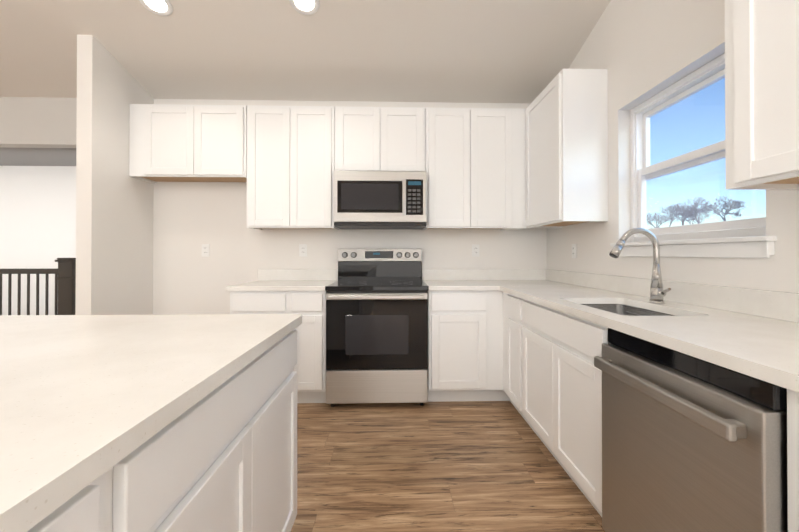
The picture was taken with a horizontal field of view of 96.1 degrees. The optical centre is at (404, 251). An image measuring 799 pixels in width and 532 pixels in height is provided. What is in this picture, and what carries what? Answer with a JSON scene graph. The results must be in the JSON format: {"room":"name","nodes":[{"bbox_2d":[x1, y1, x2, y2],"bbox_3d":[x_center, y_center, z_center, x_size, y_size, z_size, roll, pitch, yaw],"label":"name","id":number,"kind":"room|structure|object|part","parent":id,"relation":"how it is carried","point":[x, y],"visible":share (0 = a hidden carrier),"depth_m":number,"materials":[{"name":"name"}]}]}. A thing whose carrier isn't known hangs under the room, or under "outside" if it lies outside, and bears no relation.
{"room":"kitchen","nodes":[
{"label":"kitchen","id":0,"kind":"room"},
{"bbox_2d":[0,166,75,314],"bbox_3d":[-4.681,0.155,4.078,4.738,2.250,0.110,0,0,-2],"label":"wall","id":1,"kind":"structure","parent":0,"point":[37,217],"depth_m":4.04,"materials":[{"name":"white paint"}]},
{"bbox_2d":[0,147,75,165],"bbox_3d":[-4.671,-1.022,3.730,4.738,0.100,0.820,0,0,-2],"label":"ceiling","id":2,"kind":"structure","parent":0,"point":[37,156],"depth_m":3.66,"materials":[{"name":"grey paint"}]},
{"bbox_2d":[75,35,153,314],"bbox_3d":[-2.333,-0.302,2.938,0.110,2.950,0.670,0,0,-2],"label":"wall","id":3,"kind":"structure","parent":0,"point":[114,237],"depth_m":2.76,"materials":[{"name":"white paint"}]},
{"bbox_2d":[0,97,546,314],"bbox_3d":[-2.752,-0.324,3.316,8.550,3.000,0.110,0,0,-2],"label":"wall","id":4,"kind":"structure","parent":0,"point":[190,219],"depth_m":3.29,"materials":[{"name":"white paint"}]},
{"bbox_2d":[129,104,216,182],"bbox_3d":[-1.982,-0.936,3.122,0.593,0.580,0.325,0,0,-2],"label":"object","id":5,"kind":"object","parent":4,"relation":"attached to","point":[165,139],"depth_m":2.97,"materials":[{"name":"white wood"}]},
{"bbox_2d":[202,244,209,256],"bbox_3d":[-1.816,-0.015,3.280,0.070,0.114,0.009,0,0,-2],"label":"electrical outlet","id":6,"kind":"object","parent":4,"relation":"attached to","point":[205,250],"visible":1,"depth_m":3.28,"materials":[{"name":"white plastic"}]},
{"bbox_2d":[201,105,244,181],"bbox_3d":[-1.564,-0.935,3.134,0.480,0.580,0.325,0,0,-2],"label":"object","id":7,"kind":"object","parent":4,"relation":"attached to","point":[222,126],"depth_m":2.98,"materials":[{"name":"white wood"}]},
{"bbox_2d":[245,105,296,227],"bbox_3d":[-1.108,-0.723,3.146,0.422,1.004,0.325,0,0,-2],"label":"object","id":8,"kind":"object","parent":4,"relation":"attached to","point":[284,162],"depth_m":2.99,"materials":[{"name":"white wood"}]},
{"bbox_2d":[299,244,306,256],"bbox_3d":[-0.931,-0.014,3.305,0.070,0.114,0.009,0,0,-2],"label":"electrical outlet","id":9,"kind":"object","parent":4,"relation":"attached to","point":[302,250],"visible":1,"depth_m":3.30,"materials":[{"name":"white plastic"}]},
{"bbox_2d":[297,106,336,227],"bbox_3d":[-0.804,-0.723,3.155,0.422,1.004,0.325,0,0,-2],"label":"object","id":10,"kind":"object","parent":4,"relation":"attached to","point":[314,123],"depth_m":3.00,"materials":[{"name":"white wood"}]},
{"bbox_2d":[333,106,388,171],"bbox_3d":[-0.368,-0.956,3.169,0.442,0.538,0.325,0,0,-2],"label":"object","id":11,"kind":"object","parent":4,"relation":"attached to","point":[360,134],"depth_m":3.01,"materials":[{"name":"white wood"}]},
{"bbox_2d":[333,171,425,228],"bbox_3d":[-0.201,-0.434,3.119,0.756,0.447,0.429,0,0,-2],"label":"microwave","id":12,"kind":"object","parent":11,"relation":"attached to","point":[379,199],"visible":1,"depth_m":2.92,"materials":[{"name":"silver metal"}]},
{"bbox_2d":[258,269,545,279],"bbox_3d":[0.000,0.211,3.326,2.684,0.102,0.020,0,0,-2],"label":"backsplash","id":13,"kind":"structure","parent":4,"relation":"attached to","point":[263,274],"depth_m":3.33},
{"bbox_2d":[389,107,428,171],"bbox_3d":[-0.045,-0.956,3.178,0.442,0.538,0.325,0,0,-2],"label":"upper cabinet","id":14,"kind":"object","parent":4,"relation":"attached to","point":[408,126],"depth_m":3.02,"materials":[{"name":"white wood"}]},
{"bbox_2d":[423,107,480,229],"bbox_3d":[0.396,-0.723,3.189,0.432,1.004,0.325,0,0,-2],"label":"upper cabinet","id":15,"kind":"object","parent":4,"relation":"attached to","point":[453,178],"depth_m":3.03,"materials":[{"name":"white wood"}]},
{"bbox_2d":[472,244,478,256],"bbox_3d":[0.668,-0.014,3.351,0.070,0.114,0.009,0,0,-2],"label":"electrical outlet","id":16,"kind":"object","parent":4,"relation":"attached to","point":[475,250],"visible":1,"depth_m":3.35,"materials":[{"name":"white plastic"}]},
{"bbox_2d":[469,108,516,230],"bbox_3d":[0.711,-0.723,3.199,0.433,1.004,0.325,0,0,-2],"label":"upper cabinet","id":17,"kind":"object","parent":4,"relation":"attached to","point":[498,125],"depth_m":3.05,"materials":[{"name":"white wood"}]},
{"bbox_2d":[0,0,610,102],"bbox_3d":[-2.713,-1.831,0.230,8.650,1.356,8.100,0,0,-2],"label":"ceiling","id":18,"kind":"structure","parent":0,"point":[489,51],"depth_m":2.73,"materials":[{"name":"white paint"}]},
{"bbox_2d":[139,0,172,15],"bbox_3d":[-1.643,-1.645,2.374,0.196,0.055,0.190,0,0,-2],"label":"recessed light","id":19,"kind":"object","parent":18,"relation":"in","point":[161,7],"visible":1,"depth_m":2.40,"materials":[{"name":"white plastic"}]},
{"bbox_2d":[289,0,319,14],"bbox_3d":[-0.660,-1.653,2.373,0.196,0.055,0.190,0,0,-2],"label":"recessed light","id":20,"kind":"object","parent":18,"relation":"in","point":[307,7],"visible":1,"depth_m":2.40,"materials":[{"name":"white plastic"}]},
{"bbox_2d":[291,401,604,531],"bbox_3d":[-2.664,1.207,0.263,8.550,0.100,8.000,0,0,-2],"label":"floor","id":21,"kind":"structure","parent":0,"point":[472,466],"depth_m":1.89,"materials":[{"name":"brown wood"}]},
{"bbox_2d":[0,258,75,314],"bbox_3d":[-5.007,0.614,3.260,4.020,1.122,0.160,0,0,-2],"label":"stair railing","id":22,"kind":"object","parent":21,"relation":"on","point":[64,272],"visible":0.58,"depth_m":3.28,"materials":[{"name":"black"}]},
{"bbox_2d":[32,330,296,531],"bbox_3d":[-0.879,0.715,0.019,1.000,0.880,2.800,0,0,-2],"label":"kitchen island","id":23,"kind":"object","parent":21,"relation":"on","point":[230,464],"depth_m":0.79,"materials":[{"name":"white wood"}]},
{"bbox_2d":[0,314,301,531],"bbox_3d":[-1.038,0.258,0.005,1.348,0.034,2.850,0,0,-2],"label":"island countertop","id":24,"kind":"structure","parent":23,"relation":"on","point":[80,394],"depth_m":0.67,"materials":[{"name":"white stone"}]},
{"bbox_2d":[230,292,289,313],"bbox_3d":[-1.098,0.734,2.990,0.440,0.880,0.621,0,0,-2],"label":"base cabinet","id":25,"kind":"object","parent":21,"relation":"on","point":[240,302],"depth_m":2.68,"materials":[{"name":"white wood"}]},
{"bbox_2d":[290,292,326,402],"bbox_3d":[-0.740,0.734,3.000,0.275,0.880,0.621,0,0,-2],"label":"base cabinet","id":26,"kind":"object","parent":21,"relation":"on","point":[310,367],"depth_m":2.70,"materials":[{"name":"white wood"}]},
{"bbox_2d":[226,280,337,291],"bbox_3d":[-0.967,0.277,2.990,0.732,0.034,0.635,0,0,-2],"label":"countertop","id":27,"kind":"structure","parent":26,"relation":"on","point":[260,285],"depth_m":2.71,"materials":[{"name":"white stone"}]},
{"bbox_2d":[325,249,427,406],"bbox_3d":[-0.211,0.571,2.971,0.770,1.205,0.711,0,0,-2],"label":"range","id":28,"kind":"object","parent":21,"relation":"on","point":[376,326],"visible":1,"depth_m":2.69,"materials":[{"name":"silver metal"}]},
{"bbox_2d":[427,288,489,401],"bbox_3d":[0.407,0.734,3.034,0.460,0.880,0.621,0,0,-2],"label":"base cabinet","id":29,"kind":"object","parent":21,"relation":"on","point":[458,369],"depth_m":2.73,"materials":[{"name":"white wood"}]},
{"bbox_2d":[422,280,557,291],"bbox_3d":[0.763,0.277,3.040,1.176,0.034,0.635,0,0,-2],"label":"countertop","id":30,"kind":"structure","parent":29,"relation":"on","point":[434,285],"depth_m":2.85,"materials":[{"name":"white stone"}]},
{"bbox_2d":[502,292,541,410],"bbox_3d":[1.056,0.731,2.477,0.621,0.880,0.315,0,0,-2],"label":"base cabinet","id":31,"kind":"object","parent":21,"relation":"on","point":[510,304],"depth_m":2.54,"materials":[{"name":"white wood"}]},
{"bbox_2d":[498,284,798,395],"bbox_3d":[1.071,0.269,1.706,0.636,0.034,2.049,0,0,-2],"label":"countertop","id":32,"kind":"structure","parent":31,"relation":"on","point":[765,348],"depth_m":1.16,"materials":[{"name":"white stone"}]},
{"bbox_2d":[550,300,693,356],"bbox_3d":[1.032,0.385,1.695,0.408,0.222,0.628,0,0,-2],"label":"sink","id":33,"kind":"object","parent":32,"relation":"in","point":[610,305],"depth_m":1.80,"materials":[{"name":"silver metal"}]},
{"bbox_2d":[609,228,677,303],"bbox_3d":[1.147,0.066,1.731,0.266,0.372,0.145,0,0,-2],"label":"faucet","id":34,"kind":"object","parent":32,"relation":"on","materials":[{"name":"silver metal"}]},
{"bbox_2d":[518,308,608,516],"bbox_3d":[1.074,0.767,1.854,0.621,0.800,0.931,0,0,-2],"label":"base cabinet","id":35,"kind":"object","parent":21,"relation":"on","point":[526,343],"depth_m":1.73,"materials":[{"name":"white wood"}]},
{"bbox_2d":[594,328,787,531],"bbox_3d":[1.048,0.725,1.078,0.667,0.874,0.604,0,0,-2],"label":"dishwasher","id":36,"kind":"object","parent":21,"relation":"on","point":[691,443],"visible":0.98,"depth_m":0.97,"materials":[{"name":"silver metal"}]},
{"bbox_2d":[547,0,798,292],"bbox_3d":[1.532,-0.795,-0.054,0.180,3.900,7.100,0,0,-2],"label":"wall","id":37,"kind":"structure","parent":0,"point":[641,51],"depth_m":2.04,"materials":[{"name":"white paint"}]},
{"bbox_2d":[525,69,607,227],"bbox_3d":[1.197,-0.726,2.738,0.326,1.004,0.662,0,0,-2],"label":"upper cabinet","id":38,"kind":"object","parent":37,"relation":"attached to","point":[566,120],"depth_m":2.41,"materials":[{"name":"white wood"}]},
{"bbox_2d":[572,244,576,257],"bbox_3d":[1.351,-0.007,2.857,0.009,0.114,0.070,0,0,-2],"label":"electrical outlet","id":39,"kind":"object","parent":37,"relation":"attached to","point":[574,250],"visible":1,"depth_m":2.85,"materials":[{"name":"white plastic"}]},
{"bbox_2d":[546,269,798,323],"bbox_3d":[1.370,0.203,2.022,0.020,0.102,2.663,0,0,-2],"label":"backsplash","id":40,"kind":"structure","parent":37,"relation":"attached to","point":[780,305],"depth_m":1.61,"materials":[{"name":"white stone"}]},
{"bbox_2d":[610,53,776,257],"bbox_3d":[1.446,-0.444,1.842,0.197,0.940,0.980,0,0,-2],"label":"window unit","id":41,"kind":"structure","parent":37,"relation":"in","point":[744,236],"depth_m":1.87,"materials":[{"name":"white plastic"}]},
{"bbox_3d":[1.512,-0.486,1.850,0.036,0.707,0.762,0,0,-2],"label":"glass","id":42,"kind":"part","parent":41,"relation":"part of","materials":[{"name":"clear glass"}]},
{"bbox_2d":[725,0,798,187],"bbox_3d":[1.248,-0.737,0.960,0.326,1.004,0.546,0,0,-2],"label":"upper cabinet","id":43,"kind":"object","parent":37,"relation":"attached to","point":[762,36],"depth_m":1.10,"materials":[{"name":"white wood"}]},
{"bbox_3d":[59.565,0.040,61.692,117.500,9.000,200.000,0,0,-2],"label":"hill","id":44,"kind":"object","parent":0,"visible":0},
{"bbox_2d":[646,212,674,227],"bbox_3d":[44.530,-5.031,63.024,5.196,4.395,5.522,0,0,-2],"label":"tree","id":45,"kind":"object","parent":44,"relation":"on","point":[655,218],"depth_m":62.81,"materials":[{"name":"grey plant"}]},
{"bbox_2d":[659,202,687,226],"bbox_3d":[43.926,-5.412,58.170,4.453,5.156,3.309,0,0,-2],"label":"tree","id":46,"kind":"object","parent":44,"relation":"on","point":[671,207],"depth_m":58.19,"materials":[{"name":"grey plant"}]},
{"bbox_2d":[668,205,700,224],"bbox_3d":[42.213,-4.967,53.920,3.472,4.268,3.899,0,0,-2],"label":"tree","id":47,"kind":"object","parent":44,"relation":"on","point":[685,209],"depth_m":54.00,"materials":[{"name":"grey plant"}]},
{"bbox_2d":[672,197,711,223],"bbox_3d":[41.493,-5.413,51.781,5.242,5.183,5.318,0,0,-2],"label":"tree","id":48,"kind":"object","parent":44,"relation":"on","point":[695,207],"depth_m":50.96,"materials":[{"name":"grey plant"}]},
{"bbox_2d":[684,214,704,223],"bbox_3d":[50.730,-5.091,63.023,3.271,4.140,4.244,0,0,-2],"label":"tree","id":49,"kind":"object","parent":44,"relation":"on","point":[690,219],"depth_m":63.52,"materials":[{"name":"grey plant"}]},
{"bbox_2d":[701,196,745,220],"bbox_3d":[41.207,-5.076,46.566,3.451,4.458,5.280,0,0,-2],"label":"tree","id":50,"kind":"object","parent":44,"relation":"on","point":[738,202],"depth_m":45.42,"materials":[{"name":"grey plant"}]}
]}

